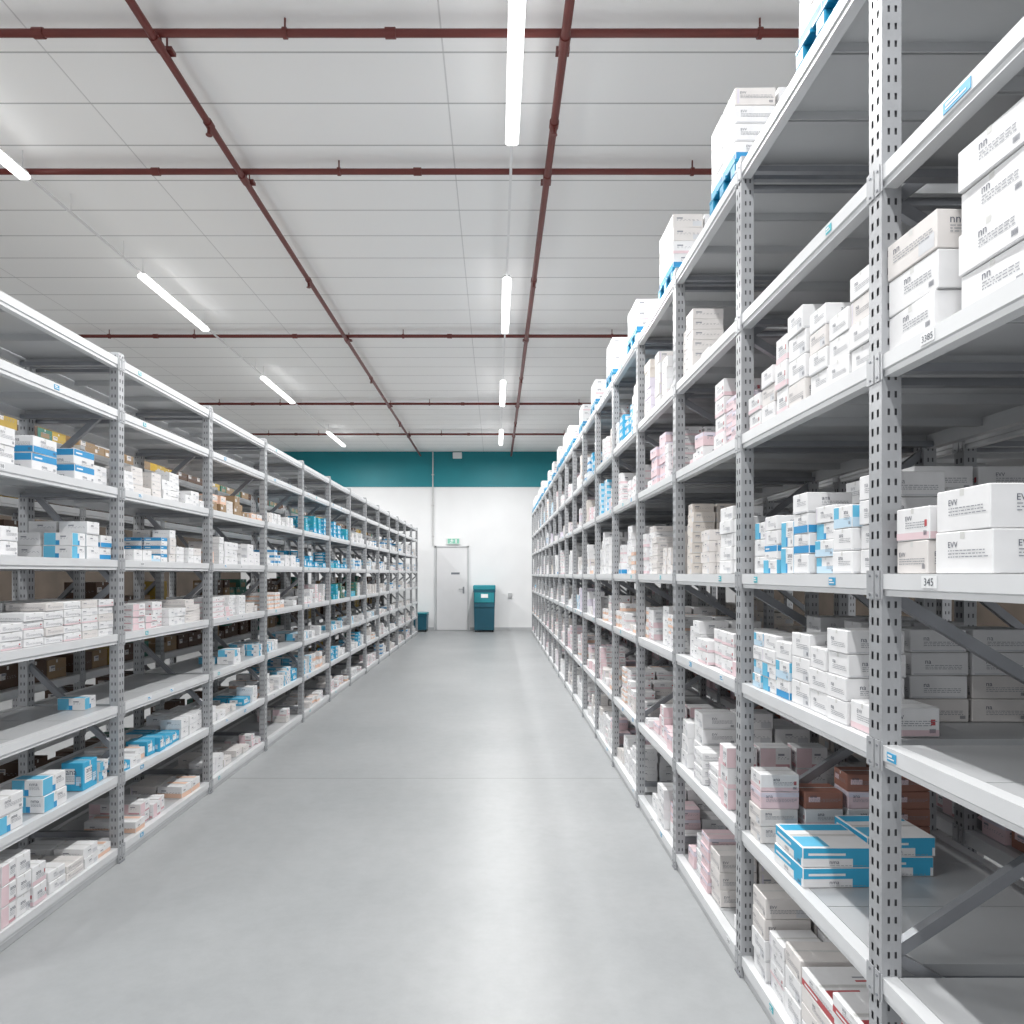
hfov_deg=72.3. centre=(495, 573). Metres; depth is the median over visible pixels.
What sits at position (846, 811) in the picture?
carton
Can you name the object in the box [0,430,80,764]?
storage rack
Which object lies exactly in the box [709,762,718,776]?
carton
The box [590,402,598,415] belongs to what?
pallet
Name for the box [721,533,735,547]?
carton
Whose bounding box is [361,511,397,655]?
storage rack
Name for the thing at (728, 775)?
carton
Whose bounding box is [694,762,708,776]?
carton
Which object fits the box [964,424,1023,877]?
storage rack
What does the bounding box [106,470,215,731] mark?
storage rack
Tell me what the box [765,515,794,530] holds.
carton
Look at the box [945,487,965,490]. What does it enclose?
carton
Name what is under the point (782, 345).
carton
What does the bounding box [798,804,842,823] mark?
carton
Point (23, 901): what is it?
carton
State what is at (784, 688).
carton
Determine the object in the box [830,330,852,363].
carton
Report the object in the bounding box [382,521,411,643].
storage rack
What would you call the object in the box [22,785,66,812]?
carton
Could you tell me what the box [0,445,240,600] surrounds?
wall
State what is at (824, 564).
carton
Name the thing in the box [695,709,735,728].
carton
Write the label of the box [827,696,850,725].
carton
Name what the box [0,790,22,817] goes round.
carton
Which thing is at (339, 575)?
storage rack
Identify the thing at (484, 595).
waste bin
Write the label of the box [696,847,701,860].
carton
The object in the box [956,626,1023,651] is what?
carton
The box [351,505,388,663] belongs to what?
storage rack
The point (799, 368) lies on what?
carton
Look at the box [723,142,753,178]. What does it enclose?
carton
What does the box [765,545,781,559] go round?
carton
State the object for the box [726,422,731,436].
carton
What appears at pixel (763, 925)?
carton
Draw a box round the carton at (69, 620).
[63,616,80,625]
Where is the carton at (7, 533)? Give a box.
[0,526,17,541]
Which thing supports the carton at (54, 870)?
on the carton at (58, 882)
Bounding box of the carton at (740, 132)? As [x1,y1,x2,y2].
[723,124,764,162]
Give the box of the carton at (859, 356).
[852,342,868,370]
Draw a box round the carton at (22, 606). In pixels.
[6,602,62,610]
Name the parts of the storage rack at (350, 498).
upright post, upright post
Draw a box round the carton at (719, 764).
[718,757,720,776]
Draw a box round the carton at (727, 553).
[720,547,733,560]
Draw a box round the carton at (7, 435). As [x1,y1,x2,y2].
[0,425,14,446]
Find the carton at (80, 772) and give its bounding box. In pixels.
[61,757,96,790]
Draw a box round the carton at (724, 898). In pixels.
[712,881,735,906]
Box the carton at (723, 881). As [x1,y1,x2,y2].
[710,862,756,889]
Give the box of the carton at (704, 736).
[695,724,735,744]
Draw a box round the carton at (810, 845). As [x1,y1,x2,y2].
[776,824,868,866]
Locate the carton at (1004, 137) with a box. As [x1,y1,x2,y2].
[958,97,1023,193]
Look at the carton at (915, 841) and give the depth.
2.15 m
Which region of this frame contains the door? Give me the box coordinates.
[435,546,468,629]
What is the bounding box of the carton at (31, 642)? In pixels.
[21,637,42,647]
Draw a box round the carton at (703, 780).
[694,770,709,784]
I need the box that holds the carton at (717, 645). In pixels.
[714,641,721,654]
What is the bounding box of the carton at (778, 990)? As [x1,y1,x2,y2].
[771,974,783,1004]
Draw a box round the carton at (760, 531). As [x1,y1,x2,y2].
[755,522,767,539]
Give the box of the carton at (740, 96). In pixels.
[724,87,774,126]
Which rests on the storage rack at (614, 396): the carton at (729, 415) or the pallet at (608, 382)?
the pallet at (608, 382)
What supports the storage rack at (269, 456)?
on the floor
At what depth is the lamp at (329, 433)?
15.38 m
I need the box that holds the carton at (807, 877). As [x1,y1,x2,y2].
[775,842,868,887]
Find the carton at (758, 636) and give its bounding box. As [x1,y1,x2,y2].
[754,632,790,646]
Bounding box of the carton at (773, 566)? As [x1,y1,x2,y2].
[764,559,781,573]
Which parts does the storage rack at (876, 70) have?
upright post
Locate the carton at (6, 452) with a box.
[0,444,13,463]
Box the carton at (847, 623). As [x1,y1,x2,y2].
[844,620,910,627]
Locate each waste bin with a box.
[413,612,428,631]
[473,585,495,631]
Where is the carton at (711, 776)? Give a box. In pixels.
[708,770,717,785]
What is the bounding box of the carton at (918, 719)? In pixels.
[851,699,939,736]
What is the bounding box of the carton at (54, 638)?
[43,634,61,644]
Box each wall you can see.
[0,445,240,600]
[241,487,735,629]
[760,589,1023,626]
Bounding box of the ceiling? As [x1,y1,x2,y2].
[0,0,799,451]
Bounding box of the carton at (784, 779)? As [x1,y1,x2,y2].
[751,767,798,791]
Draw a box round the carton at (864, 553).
[861,549,868,573]
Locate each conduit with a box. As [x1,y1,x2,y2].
[30,177,141,272]
[209,329,262,375]
[295,400,327,430]
[502,334,505,379]
[506,146,512,275]
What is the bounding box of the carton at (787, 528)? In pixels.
[781,521,794,547]
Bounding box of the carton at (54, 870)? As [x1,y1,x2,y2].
[45,862,64,883]
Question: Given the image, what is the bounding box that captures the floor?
[0,630,1023,1023]
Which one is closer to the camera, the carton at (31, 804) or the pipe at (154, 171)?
the carton at (31, 804)
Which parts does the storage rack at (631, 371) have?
upright post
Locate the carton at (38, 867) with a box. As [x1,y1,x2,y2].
[30,860,45,886]
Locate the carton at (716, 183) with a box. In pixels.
[711,166,722,199]
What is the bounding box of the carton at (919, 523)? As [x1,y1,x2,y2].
[897,505,937,541]
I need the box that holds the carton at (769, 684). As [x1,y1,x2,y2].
[763,676,776,693]
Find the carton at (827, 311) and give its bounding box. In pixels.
[810,302,851,335]
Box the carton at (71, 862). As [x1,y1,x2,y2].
[40,856,82,873]
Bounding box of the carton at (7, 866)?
[0,858,15,887]
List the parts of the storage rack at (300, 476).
upright post, upright post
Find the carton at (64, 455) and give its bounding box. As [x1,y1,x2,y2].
[56,448,93,468]
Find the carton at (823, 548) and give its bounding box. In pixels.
[815,539,833,556]
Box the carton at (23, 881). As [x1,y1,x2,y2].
[15,869,30,897]
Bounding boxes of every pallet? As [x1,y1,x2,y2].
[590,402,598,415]
[606,372,616,388]
[627,330,641,353]
[658,267,678,302]
[709,158,739,215]
[795,0,838,73]
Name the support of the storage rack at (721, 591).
on the floor
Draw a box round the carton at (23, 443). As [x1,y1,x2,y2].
[14,435,56,457]
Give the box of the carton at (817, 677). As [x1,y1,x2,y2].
[809,667,828,693]
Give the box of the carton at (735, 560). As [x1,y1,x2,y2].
[734,560,754,573]
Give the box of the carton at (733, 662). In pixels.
[732,661,735,676]
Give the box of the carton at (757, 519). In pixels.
[734,516,770,532]
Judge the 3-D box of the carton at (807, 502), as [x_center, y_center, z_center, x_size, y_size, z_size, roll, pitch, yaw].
[0.963,-0.208,2.069,0.132,0.059,0.101,0,0,1]
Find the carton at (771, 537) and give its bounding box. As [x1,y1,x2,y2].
[765,530,780,545]
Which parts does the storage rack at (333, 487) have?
upright post, upright post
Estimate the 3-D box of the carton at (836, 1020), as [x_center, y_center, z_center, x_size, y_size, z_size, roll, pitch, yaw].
[1.023,1.190,1.770,0.242,0.051,0.202,0,0,-1]
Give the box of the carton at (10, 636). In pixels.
[0,631,21,641]
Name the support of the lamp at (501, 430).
hanging from the ceiling
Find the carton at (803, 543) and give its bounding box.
[794,533,817,553]
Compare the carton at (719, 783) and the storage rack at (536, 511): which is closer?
the carton at (719, 783)
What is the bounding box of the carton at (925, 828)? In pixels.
[916,826,929,833]
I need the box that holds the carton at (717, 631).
[714,628,735,642]
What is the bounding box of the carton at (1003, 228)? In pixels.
[959,190,1023,276]
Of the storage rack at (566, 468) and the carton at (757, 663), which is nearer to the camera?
the carton at (757, 663)
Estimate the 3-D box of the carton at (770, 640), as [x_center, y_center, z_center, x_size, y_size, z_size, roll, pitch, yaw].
[0.973,0.224,2.310,0.142,0.047,0.111,0,0,1]
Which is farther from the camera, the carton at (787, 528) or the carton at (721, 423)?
the carton at (721, 423)
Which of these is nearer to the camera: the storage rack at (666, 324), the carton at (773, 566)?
the carton at (773, 566)
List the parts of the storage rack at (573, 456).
upright post, upright post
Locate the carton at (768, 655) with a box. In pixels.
[762,648,776,664]
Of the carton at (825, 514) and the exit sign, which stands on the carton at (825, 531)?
the carton at (825, 514)
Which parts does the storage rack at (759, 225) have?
upright post, upright post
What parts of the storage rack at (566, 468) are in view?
upright post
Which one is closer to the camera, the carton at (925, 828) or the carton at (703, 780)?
the carton at (925, 828)
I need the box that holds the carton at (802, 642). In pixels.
[792,632,826,658]
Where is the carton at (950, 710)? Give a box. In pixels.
[904,697,968,721]
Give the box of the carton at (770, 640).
[764,634,791,650]
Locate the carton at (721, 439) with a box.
[714,431,726,449]
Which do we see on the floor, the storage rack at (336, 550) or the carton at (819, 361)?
the storage rack at (336, 550)
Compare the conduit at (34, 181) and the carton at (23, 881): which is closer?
the carton at (23, 881)
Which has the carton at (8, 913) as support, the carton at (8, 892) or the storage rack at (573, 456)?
the carton at (8, 892)
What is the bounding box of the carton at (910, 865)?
[901,856,932,875]
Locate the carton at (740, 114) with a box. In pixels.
[723,106,775,144]
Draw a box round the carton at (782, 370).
[775,359,788,391]
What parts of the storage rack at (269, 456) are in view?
upright post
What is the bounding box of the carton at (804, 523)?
[794,513,817,534]
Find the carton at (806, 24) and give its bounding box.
[799,0,822,46]
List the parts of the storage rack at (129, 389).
upright post, upright post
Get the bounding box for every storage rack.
[0,291,118,951]
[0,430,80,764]
[12,445,160,752]
[18,352,209,863]
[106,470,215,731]
[133,405,264,793]
[169,487,250,698]
[213,438,302,750]
[218,503,283,685]
[249,508,307,653]
[251,460,329,722]
[276,515,325,651]
[285,476,349,701]
[308,549,340,646]
[311,488,365,685]
[316,526,353,639]
[331,498,378,673]
[335,530,360,636]
[343,536,371,635]
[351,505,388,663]
[354,538,381,620]
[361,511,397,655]
[372,516,405,647]
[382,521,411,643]
[390,525,417,637]
[532,511,563,634]
[534,505,564,639]
[536,502,571,642]
[539,496,577,648]
[542,493,581,652]
[545,484,590,660]
[549,476,594,667]
[553,467,607,676]
[558,456,619,687]
[565,443,633,700]
[573,426,651,716]
[578,580,611,640]
[583,404,672,737]
[595,374,705,766]
[601,544,626,635]
[613,332,735,807]
[620,581,668,647]
[628,583,658,660]
[637,268,818,869]
[645,583,715,701]
[662,520,716,687]
[675,156,935,977]
[686,514,792,707]
[719,497,855,718]
[740,0,1023,1023]
[766,476,950,829]
[839,441,1023,853]
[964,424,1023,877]
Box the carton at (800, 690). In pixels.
[792,679,810,708]
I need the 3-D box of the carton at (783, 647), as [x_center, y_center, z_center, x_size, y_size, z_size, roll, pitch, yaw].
[0.964,0.241,2.196,0.132,0.059,0.101,0,0,-2]
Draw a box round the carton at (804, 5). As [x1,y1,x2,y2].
[799,0,813,25]
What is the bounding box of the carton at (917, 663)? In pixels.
[904,651,967,674]
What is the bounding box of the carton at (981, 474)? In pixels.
[973,466,1023,485]
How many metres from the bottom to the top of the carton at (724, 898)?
0.071 m
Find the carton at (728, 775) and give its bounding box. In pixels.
[720,764,735,788]
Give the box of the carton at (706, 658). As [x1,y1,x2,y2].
[698,650,714,664]
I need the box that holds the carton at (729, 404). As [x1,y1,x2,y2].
[726,395,734,412]
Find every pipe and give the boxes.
[0,17,798,39]
[0,160,711,175]
[77,329,627,338]
[125,0,420,455]
[198,399,590,405]
[250,430,564,435]
[510,0,574,456]
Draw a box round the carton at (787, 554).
[781,547,794,573]
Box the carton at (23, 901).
[15,890,29,917]
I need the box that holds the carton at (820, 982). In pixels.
[802,967,868,1023]
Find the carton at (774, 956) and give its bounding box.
[770,945,785,976]
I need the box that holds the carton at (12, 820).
[0,808,21,835]
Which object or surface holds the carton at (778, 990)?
on the storage rack at (876, 70)
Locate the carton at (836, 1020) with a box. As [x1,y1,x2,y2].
[834,1013,842,1023]
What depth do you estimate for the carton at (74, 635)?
3.15 m
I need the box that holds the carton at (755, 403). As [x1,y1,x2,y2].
[748,392,762,415]
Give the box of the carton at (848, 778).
[834,767,868,791]
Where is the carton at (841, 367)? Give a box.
[828,354,851,384]
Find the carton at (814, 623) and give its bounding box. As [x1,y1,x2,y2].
[807,616,864,631]
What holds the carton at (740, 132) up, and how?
on the carton at (739, 149)
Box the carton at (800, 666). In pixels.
[792,655,810,683]
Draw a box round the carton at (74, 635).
[62,632,80,641]
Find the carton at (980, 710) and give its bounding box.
[967,697,1023,721]
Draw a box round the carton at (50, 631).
[40,626,63,635]
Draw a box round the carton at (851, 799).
[834,783,868,808]
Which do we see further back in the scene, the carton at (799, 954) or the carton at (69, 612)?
the carton at (69, 612)
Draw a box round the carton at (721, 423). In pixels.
[716,414,726,435]
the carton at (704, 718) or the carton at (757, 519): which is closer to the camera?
the carton at (757, 519)
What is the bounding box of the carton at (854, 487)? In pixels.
[846,480,859,503]
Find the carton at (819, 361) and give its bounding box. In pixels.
[809,346,829,376]
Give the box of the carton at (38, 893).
[30,879,46,906]
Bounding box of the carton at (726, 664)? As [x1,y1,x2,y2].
[721,658,731,674]
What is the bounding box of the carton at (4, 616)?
[0,612,43,621]
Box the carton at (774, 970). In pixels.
[770,959,785,990]
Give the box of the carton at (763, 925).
[753,904,810,939]
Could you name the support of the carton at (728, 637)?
on the carton at (728, 652)
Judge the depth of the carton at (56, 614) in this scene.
3.01 m
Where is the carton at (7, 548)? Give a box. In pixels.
[0,541,16,555]
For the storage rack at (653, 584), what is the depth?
8.02 m
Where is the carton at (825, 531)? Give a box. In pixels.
[817,522,834,540]
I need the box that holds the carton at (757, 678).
[753,672,763,688]
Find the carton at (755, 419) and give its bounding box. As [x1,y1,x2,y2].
[749,410,761,429]
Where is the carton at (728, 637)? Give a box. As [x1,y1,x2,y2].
[722,631,735,647]
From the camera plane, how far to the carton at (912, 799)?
2.38 m
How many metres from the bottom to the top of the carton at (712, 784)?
0.035 m
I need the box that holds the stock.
[0,87,1023,941]
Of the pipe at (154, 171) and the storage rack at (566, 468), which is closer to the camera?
the pipe at (154, 171)
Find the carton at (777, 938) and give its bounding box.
[769,930,820,961]
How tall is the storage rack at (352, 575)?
2.300 m
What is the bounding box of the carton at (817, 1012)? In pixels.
[802,984,832,1023]
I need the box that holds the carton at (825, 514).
[816,504,851,523]
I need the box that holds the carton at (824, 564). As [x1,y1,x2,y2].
[817,557,832,573]
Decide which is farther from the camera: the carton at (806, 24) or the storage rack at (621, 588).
the storage rack at (621, 588)
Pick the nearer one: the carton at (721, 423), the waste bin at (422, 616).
the carton at (721, 423)
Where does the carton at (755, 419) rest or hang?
on the storage rack at (876, 70)
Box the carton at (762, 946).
[752,924,770,961]
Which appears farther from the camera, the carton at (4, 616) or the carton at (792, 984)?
the carton at (4, 616)
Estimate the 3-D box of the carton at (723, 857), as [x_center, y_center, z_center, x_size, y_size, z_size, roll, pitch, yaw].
[0.994,1.192,2.932,0.157,0.071,0.116,0,0,-1]
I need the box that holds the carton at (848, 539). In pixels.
[834,528,867,551]
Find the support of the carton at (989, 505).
on the carton at (993, 550)
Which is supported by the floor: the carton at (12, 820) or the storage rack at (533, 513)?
the storage rack at (533, 513)
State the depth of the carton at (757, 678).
2.39 m
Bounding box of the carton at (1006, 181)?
[962,146,1023,234]
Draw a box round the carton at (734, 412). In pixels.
[732,410,735,426]
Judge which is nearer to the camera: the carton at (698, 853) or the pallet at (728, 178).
the pallet at (728, 178)
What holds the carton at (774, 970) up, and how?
on the carton at (778, 990)
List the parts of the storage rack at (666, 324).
upright post, upright post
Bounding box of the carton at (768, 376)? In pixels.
[762,365,775,389]
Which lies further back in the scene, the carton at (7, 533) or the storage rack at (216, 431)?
the storage rack at (216, 431)
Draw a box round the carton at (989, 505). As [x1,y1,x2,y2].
[937,483,1023,532]
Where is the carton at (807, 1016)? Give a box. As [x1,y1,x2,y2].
[802,1001,818,1023]
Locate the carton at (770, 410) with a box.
[762,401,776,422]
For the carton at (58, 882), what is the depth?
3.03 m
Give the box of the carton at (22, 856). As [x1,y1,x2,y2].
[0,849,29,876]
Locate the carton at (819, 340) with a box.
[810,324,829,355]
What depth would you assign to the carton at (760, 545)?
2.41 m
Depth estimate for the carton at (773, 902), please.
2.34 m
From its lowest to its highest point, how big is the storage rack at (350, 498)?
2.560 m
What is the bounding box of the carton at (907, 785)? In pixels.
[901,776,929,791]
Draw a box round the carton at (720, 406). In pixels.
[715,396,732,419]
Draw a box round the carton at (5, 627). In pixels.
[0,622,21,632]
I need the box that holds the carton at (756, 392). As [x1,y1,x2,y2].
[733,390,762,410]
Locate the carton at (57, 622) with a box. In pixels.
[42,618,62,627]
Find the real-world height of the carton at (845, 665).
0.061 m
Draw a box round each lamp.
[0,148,30,179]
[137,272,208,330]
[260,366,294,403]
[326,431,345,446]
[499,429,502,444]
[500,379,505,406]
[501,275,510,333]
[505,0,525,145]
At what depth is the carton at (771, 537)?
2.27 m
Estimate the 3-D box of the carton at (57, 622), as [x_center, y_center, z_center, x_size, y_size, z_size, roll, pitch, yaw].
[-1.995,0.211,3.024,0.172,0.035,0.126,0,0,1]
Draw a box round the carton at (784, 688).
[776,677,791,700]
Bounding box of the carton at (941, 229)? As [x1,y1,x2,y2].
[888,209,961,281]
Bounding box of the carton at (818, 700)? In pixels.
[810,689,829,715]
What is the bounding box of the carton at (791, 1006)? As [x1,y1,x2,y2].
[784,987,801,1023]
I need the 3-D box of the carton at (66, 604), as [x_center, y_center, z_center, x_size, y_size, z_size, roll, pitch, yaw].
[-1.996,0.141,3.158,0.172,0.035,0.126,0,0,1]
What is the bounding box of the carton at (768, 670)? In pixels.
[762,662,776,679]
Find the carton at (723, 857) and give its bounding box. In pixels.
[711,845,756,872]
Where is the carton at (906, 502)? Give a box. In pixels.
[860,497,936,524]
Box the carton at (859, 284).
[850,265,868,302]
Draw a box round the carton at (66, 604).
[36,601,79,609]
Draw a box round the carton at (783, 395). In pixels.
[777,386,788,413]
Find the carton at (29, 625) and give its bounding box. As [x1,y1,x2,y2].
[22,620,42,630]
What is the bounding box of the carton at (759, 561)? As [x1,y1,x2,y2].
[755,557,764,573]
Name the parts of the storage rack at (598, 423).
upright post, upright post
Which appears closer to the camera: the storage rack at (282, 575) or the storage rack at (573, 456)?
the storage rack at (573, 456)
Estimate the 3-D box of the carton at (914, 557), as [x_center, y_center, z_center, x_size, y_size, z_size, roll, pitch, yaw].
[0.974,-0.036,1.507,0.157,0.071,0.116,0,0,1]
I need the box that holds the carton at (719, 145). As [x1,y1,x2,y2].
[712,131,723,166]
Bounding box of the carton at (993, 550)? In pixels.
[936,528,1023,573]
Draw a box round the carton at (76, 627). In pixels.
[64,624,80,633]
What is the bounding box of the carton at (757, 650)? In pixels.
[753,645,764,660]
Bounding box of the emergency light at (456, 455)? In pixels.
[453,452,461,458]
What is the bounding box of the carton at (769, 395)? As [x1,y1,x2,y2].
[762,383,777,406]
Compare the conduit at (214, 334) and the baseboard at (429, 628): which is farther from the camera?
the baseboard at (429, 628)
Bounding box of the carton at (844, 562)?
[833,551,860,573]
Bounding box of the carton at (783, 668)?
[776,659,792,681]
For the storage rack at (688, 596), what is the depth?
6.17 m
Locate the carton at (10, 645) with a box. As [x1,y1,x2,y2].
[0,640,21,651]
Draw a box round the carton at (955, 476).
[901,466,972,487]
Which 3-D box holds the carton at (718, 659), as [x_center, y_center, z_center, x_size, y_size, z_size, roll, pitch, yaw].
[0.989,0.363,2.902,0.122,0.053,0.141,0,0,0]
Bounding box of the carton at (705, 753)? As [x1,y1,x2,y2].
[694,746,719,760]
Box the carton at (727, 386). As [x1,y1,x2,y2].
[715,378,761,401]
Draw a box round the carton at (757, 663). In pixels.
[754,659,762,673]
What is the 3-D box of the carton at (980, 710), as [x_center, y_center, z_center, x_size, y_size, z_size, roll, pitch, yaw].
[1.328,0.359,1.892,0.152,0.061,0.106,0,0,1]
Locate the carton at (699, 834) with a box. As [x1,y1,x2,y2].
[697,832,701,841]
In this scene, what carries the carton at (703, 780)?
on the storage rack at (759, 225)
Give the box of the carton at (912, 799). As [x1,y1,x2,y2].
[901,791,929,808]
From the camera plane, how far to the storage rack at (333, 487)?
8.02 m
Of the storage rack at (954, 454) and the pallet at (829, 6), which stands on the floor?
the storage rack at (954, 454)
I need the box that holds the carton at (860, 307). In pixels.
[851,291,868,326]
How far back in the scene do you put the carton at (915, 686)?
1.84 m
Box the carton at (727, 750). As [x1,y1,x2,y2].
[720,743,756,767]
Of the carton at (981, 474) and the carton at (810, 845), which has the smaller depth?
the carton at (981, 474)
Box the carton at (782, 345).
[776,333,788,365]
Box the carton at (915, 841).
[835,815,934,855]
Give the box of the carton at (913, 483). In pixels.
[860,471,944,500]
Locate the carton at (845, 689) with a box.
[827,673,903,701]
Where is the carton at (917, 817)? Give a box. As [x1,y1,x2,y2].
[901,809,929,825]
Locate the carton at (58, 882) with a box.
[46,873,65,893]
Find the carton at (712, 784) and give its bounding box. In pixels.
[710,780,717,792]
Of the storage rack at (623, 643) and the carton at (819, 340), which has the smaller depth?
the carton at (819, 340)
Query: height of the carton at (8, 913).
0.081 m
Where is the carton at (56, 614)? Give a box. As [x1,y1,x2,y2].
[8,610,62,619]
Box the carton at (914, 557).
[898,540,936,573]
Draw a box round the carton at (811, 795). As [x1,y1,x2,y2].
[798,783,842,808]
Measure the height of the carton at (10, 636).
0.035 m
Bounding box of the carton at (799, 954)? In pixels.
[786,941,852,983]
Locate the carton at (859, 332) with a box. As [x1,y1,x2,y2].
[850,315,868,350]
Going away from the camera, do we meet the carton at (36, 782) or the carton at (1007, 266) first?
the carton at (1007, 266)
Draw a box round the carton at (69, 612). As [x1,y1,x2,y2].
[63,609,80,617]
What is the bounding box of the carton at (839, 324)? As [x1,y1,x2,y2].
[829,306,850,342]
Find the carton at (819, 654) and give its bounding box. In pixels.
[811,646,828,671]
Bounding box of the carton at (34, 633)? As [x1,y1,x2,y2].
[22,629,43,638]
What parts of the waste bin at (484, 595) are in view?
bin lid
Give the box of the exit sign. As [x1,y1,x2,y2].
[447,538,459,543]
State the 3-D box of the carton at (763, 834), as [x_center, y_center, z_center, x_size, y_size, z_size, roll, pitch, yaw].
[0.968,0.890,2.435,0.132,0.059,0.101,0,0,1]
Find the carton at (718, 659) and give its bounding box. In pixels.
[715,653,721,667]
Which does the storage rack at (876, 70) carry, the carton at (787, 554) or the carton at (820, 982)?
the carton at (787, 554)
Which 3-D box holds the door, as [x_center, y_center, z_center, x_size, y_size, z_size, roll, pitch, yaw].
[-1.138,0.363,18.053,0.879,2.174,0.094,0,0,0]
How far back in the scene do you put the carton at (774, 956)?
2.26 m
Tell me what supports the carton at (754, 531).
on the carton at (754, 545)
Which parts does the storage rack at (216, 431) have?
upright post, upright post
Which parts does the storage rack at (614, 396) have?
upright post, upright post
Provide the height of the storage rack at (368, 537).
2.300 m
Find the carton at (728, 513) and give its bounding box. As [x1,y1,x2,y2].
[721,506,762,521]
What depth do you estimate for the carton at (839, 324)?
1.82 m
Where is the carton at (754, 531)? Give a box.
[734,531,754,545]
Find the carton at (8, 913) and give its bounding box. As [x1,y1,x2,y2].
[0,900,15,929]
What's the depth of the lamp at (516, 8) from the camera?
4.08 m
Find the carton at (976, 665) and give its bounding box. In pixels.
[966,651,1023,674]
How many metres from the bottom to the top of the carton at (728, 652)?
0.053 m
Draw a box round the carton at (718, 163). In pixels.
[712,148,722,182]
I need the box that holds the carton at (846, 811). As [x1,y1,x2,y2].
[843,805,868,814]
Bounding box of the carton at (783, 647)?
[776,640,792,661]
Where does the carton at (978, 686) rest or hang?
on the carton at (980, 710)
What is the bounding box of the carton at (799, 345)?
[789,328,810,363]
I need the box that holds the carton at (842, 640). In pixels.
[827,628,903,653]
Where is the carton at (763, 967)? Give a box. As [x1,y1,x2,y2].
[754,947,770,982]
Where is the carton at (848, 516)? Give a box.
[834,504,863,529]
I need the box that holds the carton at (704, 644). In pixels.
[698,638,713,652]
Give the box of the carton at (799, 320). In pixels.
[788,304,822,340]
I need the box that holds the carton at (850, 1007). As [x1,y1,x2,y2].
[833,992,905,1023]
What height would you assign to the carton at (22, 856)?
0.081 m
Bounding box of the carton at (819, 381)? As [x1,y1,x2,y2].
[811,368,827,394]
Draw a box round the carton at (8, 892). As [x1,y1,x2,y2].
[0,879,15,908]
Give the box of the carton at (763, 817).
[749,800,797,825]
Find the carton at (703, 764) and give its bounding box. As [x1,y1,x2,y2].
[695,754,717,768]
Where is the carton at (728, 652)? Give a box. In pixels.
[721,644,735,660]
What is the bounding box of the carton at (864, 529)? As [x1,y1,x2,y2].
[861,525,868,548]
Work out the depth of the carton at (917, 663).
1.84 m
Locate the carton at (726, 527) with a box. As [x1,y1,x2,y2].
[720,519,734,534]
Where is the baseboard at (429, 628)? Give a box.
[291,627,531,629]
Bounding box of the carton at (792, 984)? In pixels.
[785,964,801,1007]
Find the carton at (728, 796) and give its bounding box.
[721,783,735,809]
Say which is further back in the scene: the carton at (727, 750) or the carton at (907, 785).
the carton at (727, 750)
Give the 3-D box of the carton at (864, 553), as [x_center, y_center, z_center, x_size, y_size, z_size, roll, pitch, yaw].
[0.996,-0.031,1.717,0.152,0.061,0.106,0,0,0]
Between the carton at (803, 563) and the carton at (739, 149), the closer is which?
the carton at (803, 563)
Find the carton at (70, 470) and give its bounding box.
[57,464,93,481]
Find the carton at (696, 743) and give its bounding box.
[694,739,719,754]
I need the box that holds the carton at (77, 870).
[66,863,82,881]
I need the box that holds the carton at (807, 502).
[793,492,851,514]
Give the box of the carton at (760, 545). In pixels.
[755,539,765,556]
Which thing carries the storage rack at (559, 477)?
on the floor
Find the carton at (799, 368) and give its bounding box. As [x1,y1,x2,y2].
[789,353,809,386]
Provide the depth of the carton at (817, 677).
1.96 m
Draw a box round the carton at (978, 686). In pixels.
[964,674,1023,698]
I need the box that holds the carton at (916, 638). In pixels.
[901,626,965,651]
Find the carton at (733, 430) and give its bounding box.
[731,425,735,439]
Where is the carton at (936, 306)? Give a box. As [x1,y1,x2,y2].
[889,289,961,349]
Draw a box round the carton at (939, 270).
[889,249,962,317]
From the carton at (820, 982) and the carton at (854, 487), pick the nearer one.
the carton at (820, 982)
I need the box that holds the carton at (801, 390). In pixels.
[789,377,811,406]
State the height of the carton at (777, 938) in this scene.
0.047 m
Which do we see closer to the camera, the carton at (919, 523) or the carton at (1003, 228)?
the carton at (1003, 228)
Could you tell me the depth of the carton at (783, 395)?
2.19 m
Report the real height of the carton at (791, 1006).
0.071 m
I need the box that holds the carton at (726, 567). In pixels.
[720,560,734,573]
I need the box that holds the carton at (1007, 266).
[962,240,1023,308]
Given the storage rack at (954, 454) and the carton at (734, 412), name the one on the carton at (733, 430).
the carton at (734, 412)
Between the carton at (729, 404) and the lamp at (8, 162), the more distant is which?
the lamp at (8, 162)
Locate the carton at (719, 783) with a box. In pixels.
[718,777,720,797]
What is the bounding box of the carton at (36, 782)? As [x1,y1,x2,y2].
[12,769,64,795]
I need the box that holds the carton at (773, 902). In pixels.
[753,884,809,918]
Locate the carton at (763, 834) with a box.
[751,818,775,843]
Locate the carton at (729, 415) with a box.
[726,409,732,424]
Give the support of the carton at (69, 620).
on the carton at (76, 627)
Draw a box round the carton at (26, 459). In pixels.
[14,452,56,473]
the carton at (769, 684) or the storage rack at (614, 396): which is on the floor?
the storage rack at (614, 396)
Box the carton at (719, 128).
[711,114,723,150]
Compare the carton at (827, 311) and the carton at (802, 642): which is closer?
the carton at (827, 311)
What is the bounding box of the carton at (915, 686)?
[903,674,966,698]
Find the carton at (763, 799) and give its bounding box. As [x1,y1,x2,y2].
[751,783,798,808]
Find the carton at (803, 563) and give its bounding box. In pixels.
[794,554,818,573]
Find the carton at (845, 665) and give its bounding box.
[829,650,905,677]
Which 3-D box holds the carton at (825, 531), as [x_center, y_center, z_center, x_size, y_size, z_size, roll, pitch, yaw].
[0.985,-0.118,1.943,0.142,0.047,0.111,0,0,1]
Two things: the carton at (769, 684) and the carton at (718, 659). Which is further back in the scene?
the carton at (718, 659)
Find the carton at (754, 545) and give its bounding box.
[734,545,754,559]

